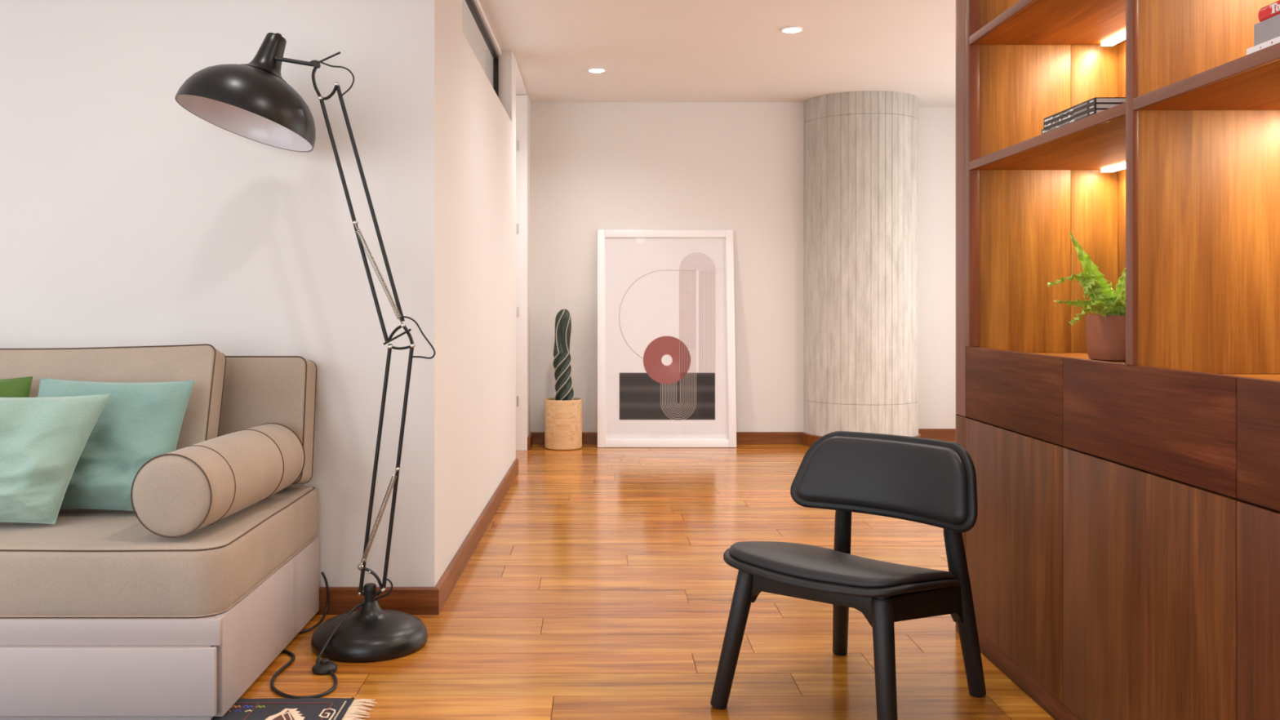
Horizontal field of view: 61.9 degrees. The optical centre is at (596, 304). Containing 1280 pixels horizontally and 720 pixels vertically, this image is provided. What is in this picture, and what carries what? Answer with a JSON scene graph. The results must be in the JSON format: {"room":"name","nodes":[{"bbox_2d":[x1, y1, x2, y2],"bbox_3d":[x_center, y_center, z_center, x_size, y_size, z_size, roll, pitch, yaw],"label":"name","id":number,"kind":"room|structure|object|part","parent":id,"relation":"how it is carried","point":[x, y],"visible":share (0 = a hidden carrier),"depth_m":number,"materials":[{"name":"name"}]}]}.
{"room":"living room","nodes":[
{"label":"living room","id":0,"kind":"room"},
{"bbox_2d":[0,0,388,586],"bbox_3d":[-2.138,-0.228,3.516,2.925,2.455,0.120,0,0,0],"label":"wall","id":1,"kind":"structure","parent":0,"point":[129,217],"depth_m":3.46,"materials":[{"name":"paint"}]},
{"bbox_2d":[315,586,439,614],"bbox_3d":[-2.054,0.957,3.448,3.091,0.086,0.016,0,0,0],"label":"baseboard","id":2,"kind":"structure","parent":1,"relation":"attached to","point":[410,600],"depth_m":3.44,"materials":[{"name":"brown wood"}]},
{"bbox_2d":[388,0,515,586],"bbox_3d":[-0.579,-0.228,4.903,0.150,2.455,2.896,0,0,1],"label":"wall","id":3,"kind":"structure","parent":0,"point":[452,140],"depth_m":3.69,"materials":[{"name":"paint"}]},
{"bbox_2d":[435,457,518,613],"bbox_3d":[-0.495,0.957,4.895,0.016,0.086,2.910,0,0,1],"label":"baseboard","id":4,"kind":"structure","parent":3,"relation":"attached to","point":[449,579],"depth_m":4.29,"materials":[{"name":"brown wood"}]},
{"bbox_2d":[464,0,501,97],"bbox_3d":[-0.591,-1.251,5.090,0.060,0.406,2.020,0,0,1],"label":"window","id":5,"kind":"structure","parent":3,"relation":"in","point":[487,51],"depth_m":5.52,"materials":[{"name":"clear glass"}]},
{"bbox_3d":[-0.590,-1.412,5.090,0.030,0.024,2.017,0,0,1],"label":"rail","id":6,"kind":"part","parent":5,"relation":"part of","materials":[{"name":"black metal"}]},
{"bbox_2d":[526,93,530,436],"bbox_3d":[-0.548,-0.228,7.495,0.144,2.455,0.330,0,0,0],"label":"wall","id":7,"kind":"structure","parent":0,"point":[528,99],"depth_m":7.46,"materials":[{"name":"paint"}]},
{"bbox_2d":[515,61,527,450],"bbox_3d":[-0.548,-0.227,6.840,0.143,2.454,0.977,0,0,0],"label":"door","id":8,"kind":"structure","parent":7,"relation":"in","point":[521,93],"depth_m":7.31,"materials":[{"name":"white paint"}]},
{"bbox_2d":[527,431,532,449],"bbox_3d":[-0.468,0.957,7.495,0.016,0.086,0.330,0,0,0],"label":"baseboard","id":9,"kind":"structure","parent":7,"relation":"attached to","point":[530,437],"depth_m":7.38,"materials":[{"name":"brown wood"}]},
{"bbox_2d":[239,440,1054,719],"bbox_3d":[-0.175,1.040,3.050,7.050,0.080,9.900,0,0,0],"label":"floor","id":10,"kind":"structure","parent":0,"point":[600,585],"depth_m":3.34,"materials":[{"name":"brown wood"}]},
{"bbox_2d":[0,536,319,719],"bbox_3d":[-1.897,0.874,2.973,2.007,0.253,0.924,0,0,0],"label":"sofa base","id":11,"kind":"object","parent":10,"relation":"on","point":[51,668],"visible":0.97,"depth_m":2.53,"materials":[{"name":"white paint"}]},
{"bbox_3d":[-1.399,0.890,2.519,1.001,0.160,0.016,0,0,0],"label":"drawer","id":12,"kind":"part","parent":11,"relation":"part of","materials":[{"name":"white paint"}]},
{"bbox_3d":[-1.897,0.777,2.537,2.007,0.061,0.020,0,0,0],"label":"rail","id":13,"kind":"part","parent":11,"relation":"part of","materials":[{"name":"white paint"}]},
{"bbox_2d":[0,486,317,617],"bbox_3d":[-1.898,0.659,2.982,2.016,0.175,0.899,0,0,0],"label":"mattress","id":14,"kind":"object","parent":11,"relation":"on","point":[89,562],"visible":0.79,"depth_m":2.55,"materials":[{"name":"beige fabric"}]},
{"bbox_2d":[0,376,32,397],"bbox_3d":[-1.798,0.386,2.948,0.437,0.367,0.147,0,0,0],"label":"pillow","id":15,"kind":"object","parent":14,"relation":"on","point":[20,387],"visible":0.32,"depth_m":3.00,"materials":[{"name":"green fabric"}]},
{"bbox_2d":[0,393,111,524],"bbox_3d":[-1.572,0.402,2.771,0.556,0.328,0.185,0,0,0],"label":"pillow","id":16,"kind":"object","parent":14,"relation":"on","point":[43,440],"visible":1,"depth_m":2.75,"materials":[{"name":"fabric"}]},
{"bbox_2d":[0,343,226,450],"bbox_3d":[-1.768,0.341,3.117,1.302,0.451,0.222,0,0,0],"label":"cushion","id":17,"kind":"object","parent":14,"relation":"on","point":[203,364],"visible":0.27,"depth_m":3.11,"materials":[{"name":"beige fabric"}]},
{"bbox_2d":[37,377,194,511],"bbox_3d":[-1.370,0.388,2.938,0.480,0.365,0.171,0,0,0],"label":"pillow","id":18,"kind":"object","parent":14,"relation":"on","point":[140,422],"visible":0.48,"depth_m":2.91,"materials":[{"name":"teal fabric"}]},
{"bbox_2d":[130,422,305,537],"bbox_3d":[-1.009,0.463,2.907,0.213,0.215,0.647,0,0,5],"label":"bolster","id":19,"kind":"object","parent":14,"relation":"on","point":[180,492],"visible":1,"depth_m":2.66,"materials":[{"name":"beige fabric"}]},
{"bbox_2d":[218,355,316,484],"bbox_3d":[-1.452,0.364,3.352,1.102,0.409,0.184,0,0,0],"label":"cushion","id":20,"kind":"object","parent":14,"relation":"on","point":[258,390],"visible":0.27,"depth_m":3.30,"materials":[{"name":"beige fabric"}]},
{"bbox_3d":[-0.904,0.866,2.991,0.022,0.237,0.888,0,0,0],"label":"panel","id":21,"kind":"part","parent":11,"relation":"part of","materials":[{"name":"white paint"}]},
{"bbox_2d":[210,697,377,719],"bbox_3d":[-1.423,0.995,2.022,1.753,0.011,1.343,0,0,0],"label":"rug","id":22,"kind":"object","parent":10,"relation":"on","point":[264,708],"visible":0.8,"depth_m":2.62,"materials":[{"name":"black fabric"}]},
{"bbox_2d":[174,32,435,698],"bbox_3d":[-0.887,0.096,3.102,0.696,1.809,0.607,0,0,28],"label":"floor lamp","id":23,"kind":"object","parent":10,"relation":"on","point":[252,100],"visible":1,"depth_m":3.12,"materials":[{"name":"black metal"}]},
{"bbox_3d":[-1.031,-0.583,3.141,0.395,0.237,0.405,0,0,0],"label":"lamp shade","id":24,"kind":"part","parent":23,"relation":"part of","materials":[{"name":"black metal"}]},
{"bbox_3d":[-0.883,-0.715,3.140,0.128,0.032,0.012,0,0,0],"label":"shade arm","id":25,"kind":"part","parent":23,"relation":"part of","materials":[{"name":"black metal"}]},
{"bbox_2d":[311,657,337,675],"bbox_3d":[-0.742,0.984,2.909,0.068,0.033,0.068,0,0,0],"label":"switch","id":26,"kind":"object","parent":23,"relation":"attached to","point":[325,667],"depth_m":2.89,"materials":[{"name":"black plastic"}]},
{"bbox_3d":[-0.789,-0.723,3.128,0.077,0.040,0.006,0,0,0],"label":"tilt lever","id":27,"kind":"part","parent":23,"relation":"part of","materials":[{"name":"black metal"}]},
{"bbox_3d":[-0.714,-0.251,3.136,0.207,0.721,0.011,0,0,0],"label":"arm","id":28,"kind":"part","parent":23,"relation":"part of","materials":[{"name":"black metal"}]},
{"bbox_3d":[-0.667,-0.297,3.144,0.204,0.696,0.011,0,0,0],"label":"arm","id":29,"kind":"part","parent":23,"relation":"part of","materials":[{"name":"black metal"}]},
{"bbox_3d":[-0.651,0.482,3.136,0.100,0.733,0.011,0,0,0],"label":"arm","id":30,"kind":"part","parent":23,"relation":"part of","materials":[{"name":"black metal"}]},
{"bbox_3d":[-0.584,0.094,3.126,0.082,0.049,0.007,0,0,0],"label":"knee lever","id":31,"kind":"part","parent":23,"relation":"part of","materials":[{"name":"black metal"}]},
{"bbox_3d":[-0.586,0.478,3.144,0.096,0.722,0.011,0,0,0],"label":"arm","id":32,"kind":"part","parent":23,"relation":"part of","materials":[{"name":"black metal"}]},
{"bbox_2d":[297,571,328,633],"bbox_3d":[-0.884,0.931,3.332,0.043,0.142,0.218,0,0,9],"label":"power cord","id":33,"kind":"object","parent":10,"relation":"on","point":[322,572],"visible":0.93,"depth_m":3.41,"materials":[{"name":"black rubber"}]},
{"bbox_2d":[544,308,582,450],"bbox_3d":[-0.232,0.514,7.435,0.260,0.969,0.260,0,0,0],"label":"potted cactus","id":34,"kind":"object","parent":10,"relation":"on","point":[562,412],"visible":1,"depth_m":7.37,"materials":[{"name":"green plant"}]},
{"bbox_2d":[544,397,582,450],"bbox_3d":[-0.232,0.828,7.435,0.260,0.342,0.260,0,0,0],"label":"pot","id":35,"kind":"object","parent":34,"relation":"attached to","point":[562,415],"depth_m":7.32,"materials":[{"name":"beige wood"}]},
{"bbox_3d":[-0.228,0.362,7.435,0.148,0.665,0.132,0,0,0],"label":"stem","id":36,"kind":"part","parent":34,"relation":"part of","materials":[{"name":"green plant"}]},
{"bbox_2d":[597,229,736,447],"bbox_3d":[0.491,0.232,7.556,0.973,1.536,0.202,0,0,0],"label":"framed print","id":37,"kind":"object","parent":10,"relation":"on","point":[666,353],"visible":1,"depth_m":7.56,"materials":[{"name":"white paper"}]},
{"bbox_3d":[0.032,0.232,7.556,0.054,1.536,0.202,0,0,0],"label":"frame rail","id":38,"kind":"part","parent":37,"relation":"part of","materials":[{"name":"white paint"}]},
{"bbox_3d":[0.491,-0.508,7.643,0.864,0.056,0.028,0,0,0],"label":"frame rail","id":39,"kind":"part","parent":37,"relation":"part of","materials":[{"name":"white paint"}]},
{"bbox_3d":[0.491,0.973,7.469,0.864,0.056,0.028,0,0,0],"label":"frame rail","id":40,"kind":"part","parent":37,"relation":"part of","materials":[{"name":"white paint"}]},
{"bbox_3d":[0.951,0.232,7.556,0.054,1.536,0.202,0,0,0],"label":"frame rail","id":41,"kind":"part","parent":37,"relation":"part of","materials":[{"name":"white paint"}]},
{"bbox_2d":[710,431,986,719],"bbox_3d":[0.654,0.676,2.693,0.607,0.657,0.542,0,0,-43],"label":"lounge chair","id":42,"kind":"object","parent":10,"relation":"on","point":[925,481],"visible":1,"depth_m":2.65,"materials":[{"name":"black wood"}]},
{"bbox_3d":[0.342,0.832,2.656,0.119,0.347,0.049,0,0,-9],"label":"leg","id":43,"kind":"part","parent":42,"relation":"part of","materials":[{"name":"black wood"}]},
{"bbox_3d":[0.532,0.736,2.817,0.024,0.147,0.432,0,0,44],"label":"seat rail","id":44,"kind":"part","parent":42,"relation":"part of","materials":[{"name":"black wood"}]},
{"bbox_3d":[0.512,0.700,2.534,0.277,0.076,0.270,0,0,0],"label":"seat rail","id":45,"kind":"part","parent":42,"relation":"part of","materials":[{"name":"black wood"}]},
{"bbox_3d":[0.688,0.751,3.002,0.047,0.505,0.157,0,0,8],"label":"leg","id":46,"kind":"part","parent":42,"relation":"part of","materials":[{"name":"black wood"}]},
{"bbox_3d":[0.643,0.832,2.371,0.049,0.347,0.112,0,0,0],"label":"leg","id":47,"kind":"part","parent":42,"relation":"part of","materials":[{"name":"black wood"}]},
{"bbox_3d":[0.783,0.736,2.561,0.024,0.147,0.421,0,0,42],"label":"seat rail","id":48,"kind":"part","parent":42,"relation":"part of","materials":[{"name":"black wood"}]},
{"bbox_3d":[0.941,0.752,2.722,0.117,0.506,0.049,0,0,-13],"label":"leg","id":49,"kind":"part","parent":42,"relation":"part of","materials":[{"name":"black wood"}]},
{"bbox_2d":[801,90,920,446],"bbox_3d":[1.889,-0.228,7.655,0.836,2.455,0.836,0,0,0],"label":"concrete column","id":50,"kind":"structure","parent":10,"relation":"on","point":[861,147],"depth_m":7.30,"materials":[{"name":"grey concrete"}]},
{"bbox_3d":[1.889,0.957,7.655,0.836,0.086,0.836,0,0,0],"label":"skirting","id":51,"kind":"part","parent":50,"relation":"part of","materials":[{"name":"brown wood"}]},
{"bbox_2d":[955,0,1279,719],"bbox_3d":[1.340,-0.228,2.260,0.480,2.455,2.220,0,0,0],"label":"bookcase","id":52,"kind":"object","parent":10,"relation":"on","point":[1122,546],"visible":0.88,"depth_m":2.21,"materials":[{"name":"brown wood"}]},
{"bbox_3d":[1.340,-0.560,3.276,0.480,1.789,0.188,0,0,0],"label":"corner post","id":53,"kind":"part","parent":52,"relation":"part of","materials":[{"name":"brown wood"}]},
{"bbox_3d":[1.340,0.668,3.276,0.480,0.663,0.188,0,0,0],"label":"corner post","id":54,"kind":"part","parent":52,"relation":"part of","materials":[{"name":"brown wood"}]},
{"bbox_3d":[1.111,0.229,2.850,0.022,0.208,0.660,0,0,0],"label":"drawer","id":55,"kind":"part","parent":52,"relation":"part of","materials":[{"name":"brown wood"}]},
{"bbox_3d":[1.111,0.640,2.850,0.022,0.604,0.660,0,0,0],"label":"door","id":56,"kind":"part","parent":52,"relation":"part of","materials":[{"name":"brown wood"}]},
{"bbox_3d":[1.268,-0.656,3.172,0.274,1.597,0.024,0,0,0],"label":"panel","id":57,"kind":"part","parent":52,"relation":"part of","materials":[{"name":"brown wood"}]},
{"bbox_3d":[1.328,-0.779,2.684,0.432,0.023,0.930,0,0,0],"label":"shelf","id":58,"kind":"part","parent":52,"relation":"part of","materials":[{"name":"brown wood"}]},
{"bbox_3d":[1.328,-0.409,2.684,0.432,0.023,0.930,0,0,0],"label":"shelf","id":59,"kind":"part","parent":52,"relation":"part of","materials":[{"name":"brown wood"}]},
{"bbox_2d":[1041,108,1107,133],"bbox_3d":[1.206,-0.428,2.510,0.200,0.013,0.284,0,0,0],"label":"paperback book","id":60,"kind":"object","parent":52,"relation":"on","point":[1095,110],"visible":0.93,"depth_m":2.48,"materials":[{"name":"paper"}]},
{"bbox_2d":[1047,113,1087,131],"bbox_3d":[1.106,-0.428,2.510,0.001,0.006,0.211,0,0,0],"label":"print","id":61,"kind":"object","parent":60,"relation":"on","point":[1084,115],"depth_m":2.51},
{"bbox_2d":[1042,111,1093,133],"bbox_3d":[1.106,-0.428,2.510,0.001,0.005,0.272,0,0,0],"label":"print","id":62,"kind":"object","parent":60,"relation":"on","point":[1088,113],"depth_m":2.50},
{"bbox_2d":[1043,102,1122,128],"bbox_3d":[1.206,-0.441,2.504,0.200,0.013,0.272,0,0,0],"label":"paperback book","id":63,"kind":"object","parent":60,"relation":"on","point":[1096,105],"visible":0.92,"depth_m":2.44,"materials":[{"name":"black paper"}]},
{"bbox_2d":[1051,107,1086,124],"bbox_3d":[1.106,-0.441,2.501,0.001,0.006,0.188,0,0,0],"label":"print","id":64,"kind":"object","parent":63,"relation":"on","point":[1082,110],"depth_m":2.49},
{"bbox_2d":[1044,105,1093,127],"bbox_3d":[1.106,-0.441,2.504,0.001,0.005,0.260,0,0,0],"label":"print","id":65,"kind":"object","parent":63,"relation":"on","point":[1089,108],"depth_m":2.50},
{"bbox_2d":[1043,97,1125,124],"bbox_3d":[1.206,-0.454,2.504,0.200,0.013,0.272,0,0,0],"label":"paperback book","id":66,"kind":"object","parent":63,"relation":"on","point":[1096,100],"visible":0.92,"depth_m":2.41,"materials":[{"name":"paper"}]},
{"bbox_2d":[1044,99,1093,122],"bbox_3d":[1.106,-0.453,2.504,0.001,0.005,0.260,0,0,0],"label":"print","id":67,"kind":"object","parent":66,"relation":"on","point":[1089,102],"depth_m":2.49},
{"bbox_2d":[1053,102,1087,118],"bbox_3d":[1.106,-0.454,2.494,0.001,0.006,0.177,0,0,0],"label":"print","id":68,"kind":"object","parent":66,"relation":"on","point":[1079,106],"depth_m":2.49},
{"bbox_2d":[1047,231,1125,361],"bbox_3d":[1.288,-0.019,2.684,0.418,0.325,0.204,0,0,-24],"label":"potted fern","id":69,"kind":"object","parent":52,"relation":"on","point":[1105,333],"visible":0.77,"depth_m":2.68,"materials":[{"name":"green plant"}]},
{"bbox_2d":[1085,315,1125,361],"bbox_3d":[1.335,0.085,2.735,0.149,0.116,0.149,0,0,0],"label":"pot","id":70,"kind":"object","parent":69,"relation":"attached to","point":[1105,335],"depth_m":2.68,"materials":[{"name":"ceramic"}]},
{"bbox_3d":[1.475,-0.656,3.172,0.138,1.597,0.024,0,0,0],"label":"panel","id":71,"kind":"part","parent":52,"relation":"part of","materials":[{"name":"brown wood"}]},
{"bbox_3d":[1.562,-0.656,2.161,0.035,1.597,2.022,0,0,0],"label":"panel","id":72,"kind":"part","parent":52,"relation":"part of","materials":[{"name":"brown wood"}]},
{"bbox_3d":[1.111,0.229,2.176,0.022,0.208,0.680,0,0,0],"label":"drawer","id":73,"kind":"part","parent":52,"relation":"part of","materials":[{"name":"brown wood"}]},
{"bbox_3d":[1.111,0.640,2.176,0.022,0.604,0.680,0,0,0],"label":"door","id":74,"kind":"part","parent":52,"relation":"part of","materials":[{"name":"brown wood"}]},
{"bbox_2d":[1030,352,1279,381],"bbox_3d":[1.334,0.151,2.161,0.422,0.017,2.022,0,0,0],"label":"shelf","id":75,"kind":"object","parent":52,"relation":"on","point":[1076,355],"depth_m":2.66,"materials":[{"name":"brown wood"}]},
{"bbox_3d":[1.328,-0.410,1.683,0.432,0.023,1.012,0,0,0],"label":"shelf","id":76,"kind":"part","parent":52,"relation":"part of","materials":[{"name":"brown wood"}]},
{"bbox_3d":[1.111,0.229,1.493,0.022,0.208,0.680,0,0,0],"label":"drawer","id":77,"kind":"part","parent":52,"relation":"part of","materials":[{"name":"brown wood"}]},
{"bbox_3d":[1.111,0.640,1.493,0.022,0.604,0.680,0,0,0],"label":"door","id":78,"kind":"part","parent":52,"relation":"part of","materials":[{"name":"brown wood"}]},
{"bbox_2d":[1246,35,1279,54],"bbox_3d":[1.214,-0.428,1.686,0.220,0.011,0.252,0,0,0],"label":"book","id":79,"kind":"object","parent":52,"relation":"on","point":[1274,41],"visible":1,"depth_m":1.77,"materials":[{"name":"white paper"}]},
{"bbox_2d":[1253,13,1279,46],"bbox_3d":[1.213,-0.453,1.679,0.210,0.038,0.238,0,0,0],"label":"book","id":80,"kind":"object","parent":79,"relation":"on","point":[1268,29],"visible":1,"depth_m":1.76,"materials":[{"name":"grey paper"}]},
{"bbox_2d":[1257,0,1279,22],"bbox_3d":[1.209,-0.485,1.675,0.202,0.026,0.230,0,0,0],"label":"book","id":81,"kind":"object","parent":80,"relation":"on","point":[1272,10],"visible":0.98,"depth_m":1.76,"materials":[{"name":"red paper"}]},
{"bbox_2d":[530,102,804,431],"bbox_3d":[0.634,-0.228,7.720,2.509,2.455,0.120,0,0,0],"label":"wall","id":82,"kind":"structure","parent":0,"point":[738,166],"depth_m":7.66,"materials":[{"name":"paint"}]},
{"bbox_2d":[531,431,802,444],"bbox_3d":[0.527,0.957,7.652,2.006,0.086,0.016,0,0,0],"label":"baseboard","id":83,"kind":"structure","parent":82,"relation":"attached to","point":[538,437],"depth_m":7.64,"materials":[{"name":"brown wood"}]},
{"bbox_2d":[462,0,955,106],"bbox_3d":[-0.175,-1.505,3.050,7.050,0.100,9.900,0,0,0],"label":"ceiling","id":84,"kind":"structure","parent":0,"point":[649,51],"depth_m":5.98,"materials":[{"name":"paint"}]},
{"bbox_2d":[586,67,605,72],"bbox_3d":[0.000,-1.446,6.600,0.116,0.016,0.116,0,0,0],"label":"recessed light","id":85,"kind":"object","parent":84,"relation":"in","point":[591,69],"visible":1,"depth_m":6.57,"materials":[{"name":"white paint"}]},
{"bbox_3d":[0.000,-1.446,6.600,0.084,0.016,0.084,0,0,0],"label":"bulb","id":86,"kind":"part","parent":85,"relation":"part of","materials":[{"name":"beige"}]},
{"bbox_2d":[780,26,803,33],"bbox_3d":[1.030,-1.446,5.630,0.116,0.016,0.116,0,0,0],"label":"recessed light","id":87,"kind":"object","parent":84,"relation":"in","point":[790,29],"visible":1,"depth_m":5.61,"materials":[{"name":"white paint"}]},
{"bbox_3d":[1.030,-1.446,5.630,0.084,0.016,0.084,0,0,0],"label":"bulb","id":88,"kind":"part","parent":87,"relation":"part of","materials":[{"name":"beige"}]},
{"bbox_2d":[918,106,955,428],"bbox_3d":[2.595,-0.228,7.920,1.411,2.455,0.120,0,0,0],"label":"wall","id":89,"kind":"structure","parent":0,"point":[936,125],"depth_m":7.86,"materials":[{"name":"paint"}]},
{"bbox_2d":[918,428,955,440],"bbox_3d":[2.710,0.957,7.852,0.980,0.086,0.016,0,0,0],"label":"baseboard","id":90,"kind":"structure","parent":89,"relation":"attached to","point":[944,434],"depth_m":7.84,"materials":[{"name":"brown wood"}]}
]}

